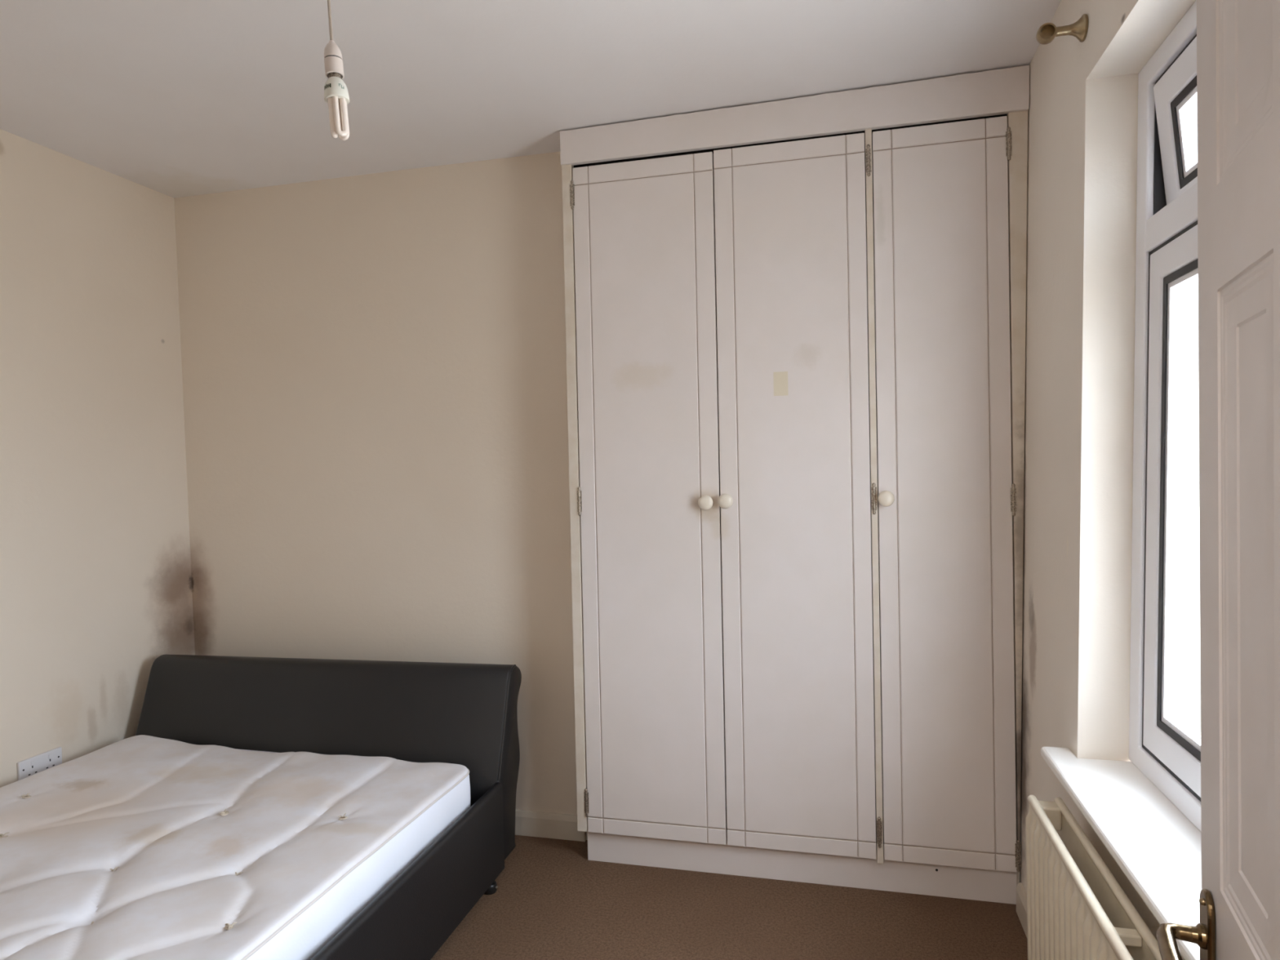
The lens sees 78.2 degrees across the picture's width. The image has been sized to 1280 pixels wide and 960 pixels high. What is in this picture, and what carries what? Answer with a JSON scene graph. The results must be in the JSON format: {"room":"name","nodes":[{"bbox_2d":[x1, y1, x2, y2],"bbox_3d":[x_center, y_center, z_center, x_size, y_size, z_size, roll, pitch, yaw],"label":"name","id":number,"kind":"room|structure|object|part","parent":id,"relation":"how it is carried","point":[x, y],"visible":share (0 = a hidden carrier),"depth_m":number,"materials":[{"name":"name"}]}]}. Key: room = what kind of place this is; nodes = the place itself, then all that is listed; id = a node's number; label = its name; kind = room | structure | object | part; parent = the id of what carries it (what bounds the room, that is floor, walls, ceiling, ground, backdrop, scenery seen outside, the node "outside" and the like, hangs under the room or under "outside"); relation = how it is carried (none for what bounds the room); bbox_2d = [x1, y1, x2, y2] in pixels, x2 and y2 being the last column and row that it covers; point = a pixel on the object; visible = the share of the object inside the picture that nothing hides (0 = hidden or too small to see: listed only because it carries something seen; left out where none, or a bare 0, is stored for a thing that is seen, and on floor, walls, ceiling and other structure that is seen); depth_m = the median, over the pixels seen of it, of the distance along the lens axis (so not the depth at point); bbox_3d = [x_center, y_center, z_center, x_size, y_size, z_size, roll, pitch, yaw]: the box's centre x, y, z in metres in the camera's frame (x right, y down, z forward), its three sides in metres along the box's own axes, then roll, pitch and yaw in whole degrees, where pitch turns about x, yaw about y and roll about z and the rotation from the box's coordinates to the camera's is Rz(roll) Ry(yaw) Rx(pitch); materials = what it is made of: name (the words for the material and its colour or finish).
{"room":"bedroom","nodes":[
{"label":"bedroom","id":0,"kind":"room"},
{"bbox_2d":[0,128,195,787],"bbox_3d":[-2.236,0.110,2.177,0.239,2.520,2.850,-1,1,14],"label":"wall","id":1,"kind":"structure","parent":0,"point":[95,577],"depth_m":2.81,"materials":[{"name":"beige paint"}]},
{"bbox_2d":[17,746,62,780],"bbox_3d":[-1.990,0.954,2.615,0.012,0.086,0.146,-1,1,14],"label":"wall socket","id":2,"kind":"object","parent":1,"relation":"attached to","point":[29,766],"visible":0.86,"depth_m":2.61,"materials":[{"name":"white plastic"}]},
{"bbox_2d":[173,151,587,839],"bbox_3d":[-0.261,0.049,3.110,3.500,2.520,0.491,-1,1,14],"label":"wall","id":3,"kind":"structure","parent":0,"point":[374,366],"depth_m":3.02,"materials":[{"name":"beige paint"}]},
{"bbox_2d":[515,809,586,841],"bbox_3d":[-1.011,1.282,3.063,1.675,0.090,0.016,-1,1,14],"label":"baseboard","id":4,"kind":"structure","parent":3,"relation":"attached to","point":[527,823],"depth_m":2.89,"materials":[{"name":"paint"}]},
{"bbox_2d":[0,0,1061,198],"bbox_3d":[-0.775,-1.190,1.115,3.800,0.105,4.550,-1,1,14],"label":"ceiling","id":5,"kind":"structure","parent":0,"point":[174,99],"depth_m":2.24,"materials":[{"name":"paint"}]},
{"bbox_2d":[324,0,349,140],"bbox_3d":[-0.619,-0.913,1.552,0.090,0.483,0.090,-1,1,14],"label":"pendant lamp","id":6,"kind":"object","parent":5,"relation":"hanging from","point":[336,95],"visible":1,"depth_m":1.54,"materials":[{"name":"plastic"}]},
{"bbox_3d":[-0.615,-0.986,1.549,0.019,0.277,0.006,-1,1,14],"label":"cord","id":7,"kind":"part","parent":6,"relation":"part of","materials":[{"name":"white plastic"}]},
{"bbox_3d":[-0.597,-0.766,1.549,0.047,0.044,0.047,-1,1,14],"label":"bulb","id":8,"kind":"part","parent":6,"relation":"part of","materials":[{"name":"plastic"}]},
{"bbox_2d":[430,835,1027,959],"bbox_3d":[-0.718,1.406,1.165,3.800,0.100,4.550,-1,1,14],"label":"floor","id":9,"kind":"structure","parent":0,"point":[549,901],"depth_m":2.35,"materials":[{"name":"brown carpet"}]},
{"bbox_2d":[135,653,521,959],"bbox_3d":[-1.389,1.018,1.859,1.478,0.679,2.296,-1,1,14],"label":"frame","id":10,"kind":"object","parent":9,"relation":"on","point":[465,714],"visible":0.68,"depth_m":2.71,"materials":[{"name":"black leather"}]},
{"bbox_2d":[0,734,470,959],"bbox_3d":[-1.414,1.035,1.770,1.400,0.224,1.899,-1,1,14],"label":"mattress","id":11,"kind":"object","parent":10,"relation":"on","point":[141,846],"visible":0.95,"depth_m":2.00,"materials":[{"name":"fabric"}]},
{"bbox_3d":[-1.140,0.970,2.827,1.440,0.627,0.235,-1,1,11],"label":"headboard","id":12,"kind":"part","parent":10,"relation":"part of","materials":[{"name":"black leather"}]},
{"bbox_3d":[-0.702,1.156,1.609,0.030,0.282,2.012,-1,1,14],"label":"rail","id":13,"kind":"part","parent":10,"relation":"part of","materials":[{"name":"black leather"}]},
{"bbox_2d":[560,65,1029,904],"bbox_3d":[0.520,0.047,2.733,1.449,2.504,0.548,-1,1,14],"label":"wardrobe","id":14,"kind":"object","parent":9,"relation":"on","point":[796,327],"visible":0.98,"depth_m":2.49,"materials":[{"name":"white paint"}]},
{"bbox_3d":[0.029,0.073,2.621,0.474,2.253,0.019,-1,1,14],"label":"door","id":15,"kind":"part","parent":14,"relation":"part of","materials":[{"name":"white paint"}]},
{"bbox_3d":[0.213,0.073,2.546,0.049,0.049,0.038,-1,1,14],"label":"door knob","id":16,"kind":"part","parent":14,"relation":"part of","materials":[{"name":"beige paint"}]},
{"bbox_3d":[0.275,0.068,2.531,0.049,0.049,0.038,-1,1,14],"label":"door knob","id":17,"kind":"part","parent":14,"relation":"part of","materials":[{"name":"beige paint"}]},
{"bbox_3d":[0.490,0.063,2.507,0.468,2.256,0.019,-1,1,14],"label":"door","id":18,"kind":"part","parent":14,"relation":"part of","materials":[{"name":"white paint"}]},
{"bbox_3d":[0.754,0.057,2.413,0.049,0.049,0.038,-1,1,14],"label":"door knob","id":19,"kind":"part","parent":14,"relation":"part of","materials":[{"name":"beige paint"}]},
{"bbox_3d":[0.925,0.056,2.400,0.382,2.256,0.019,-1,1,14],"label":"door","id":20,"kind":"part","parent":14,"relation":"part of","materials":[{"name":"white paint"}]},
{"bbox_2d":[1007,0,1200,959],"bbox_3d":[1.077,0.051,1.461,0.344,2.520,3.050,-1,1,14],"label":"wall","id":21,"kind":"structure","parent":0,"point":[1082,112],"depth_m":1.81,"materials":[{"name":"beige paint"}]},
{"bbox_2d":[1016,882,1026,937],"bbox_3d":[0.864,1.275,1.260,0.018,0.090,2.260,-1,1,14],"label":"baseboard","id":22,"kind":"structure","parent":21,"relation":"attached to","point":[1021,895],"depth_m":2.29,"materials":[{"name":"paint"}]},
{"bbox_2d":[1035,13,1088,44],"bbox_3d":[0.966,-1.031,1.809,0.101,0.057,0.057,-1,1,14],"label":"bracket","id":23,"kind":"object","parent":21,"relation":"attached to","point":[1046,33],"visible":1,"depth_m":1.80,"materials":[{"name":"gold metal"}]},
{"bbox_2d":[1035,22,1057,44],"bbox_3d":[0.938,-1.030,1.817,0.042,0.042,0.025,-1,1,14],"label":"cup","id":24,"kind":"object","parent":23,"relation":"on","point":[1046,33],"depth_m":1.81,"materials":[{"name":"gold metal"}]},
{"bbox_2d":[1025,795,1161,959],"bbox_3d":[0.845,0.979,1.384,0.114,0.496,0.865,-1,1,14],"label":"radiator","id":25,"kind":"object","parent":21,"relation":"attached to","point":[1077,909],"visible":0.98,"depth_m":1.54,"materials":[{"name":"metal"}]},
{"bbox_3d":[0.797,0.985,1.396,0.017,0.486,0.865,-1,1,14],"label":"panel","id":26,"kind":"part","parent":25,"relation":"part of","materials":[{"name":"metal"}]},
{"bbox_3d":[0.859,0.984,1.381,0.017,0.486,0.865,-1,1,14],"label":"panel","id":27,"kind":"part","parent":25,"relation":"part of","materials":[{"name":"metal"}]},
{"bbox_2d":[1040,0,1201,959],"bbox_3d":[0.980,-0.112,1.395,0.298,1.577,0.942,-1,1,14],"label":"window","id":28,"kind":"structure","parent":21,"relation":"in","point":[1145,811],"depth_m":1.64,"materials":[{"name":"white plastic"}]},
{"bbox_3d":[0.945,0.663,1.422,0.191,0.028,0.942,-1,1,14],"label":"sill","id":29,"kind":"part","parent":28,"relation":"part of","materials":[{"name":"paint"}]},
{"bbox_3d":[1.051,-0.127,1.376,0.103,1.549,0.820,-1,1,14],"label":"frame","id":30,"kind":"part","parent":28,"relation":"part of","materials":[{"name":"white plastic"}]},
{"bbox_3d":[1.052,0.055,1.380,0.083,1.075,0.690,-1,1,14],"label":"sash","id":31,"kind":"part","parent":28,"relation":"part of","materials":[{"name":"white plastic"}]},
{"bbox_2d":[1153,36,1197,204],"bbox_3d":[1.069,-0.689,1.358,0.087,0.317,0.690,-1,1,14],"label":"light","id":32,"kind":"object","parent":28,"relation":"on","point":[1175,78],"depth_m":1.62,"materials":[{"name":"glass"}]},
{"bbox_3d":[-0.991,0.115,0.464,3.350,2.520,0.120,-1,1,14],"label":"wall","id":33,"kind":"structure","parent":0,"visible":0},
{"bbox_2d":[1155,0,1279,959],"bbox_3d":[0.481,0.346,0.564,0.092,1.973,0.786,-1,1,24],"label":"door","id":34,"kind":"structure","parent":33,"relation":"in","point":[1238,41],"depth_m":0.77,"materials":[{"name":"white paint"}]},
{"bbox_3d":[0.577,0.508,0.846,0.045,0.027,0.129,0,1,41],"label":"lever","id":35,"kind":"part","parent":34,"relation":"part of","materials":[{"name":"gold metal"}]},
{"bbox_3d":[0.629,0.535,0.872,0.007,0.163,0.044,-1,1,24],"label":"plate","id":36,"kind":"part","parent":34,"relation":"part of","materials":[{"name":"gold metal"}]}
]}

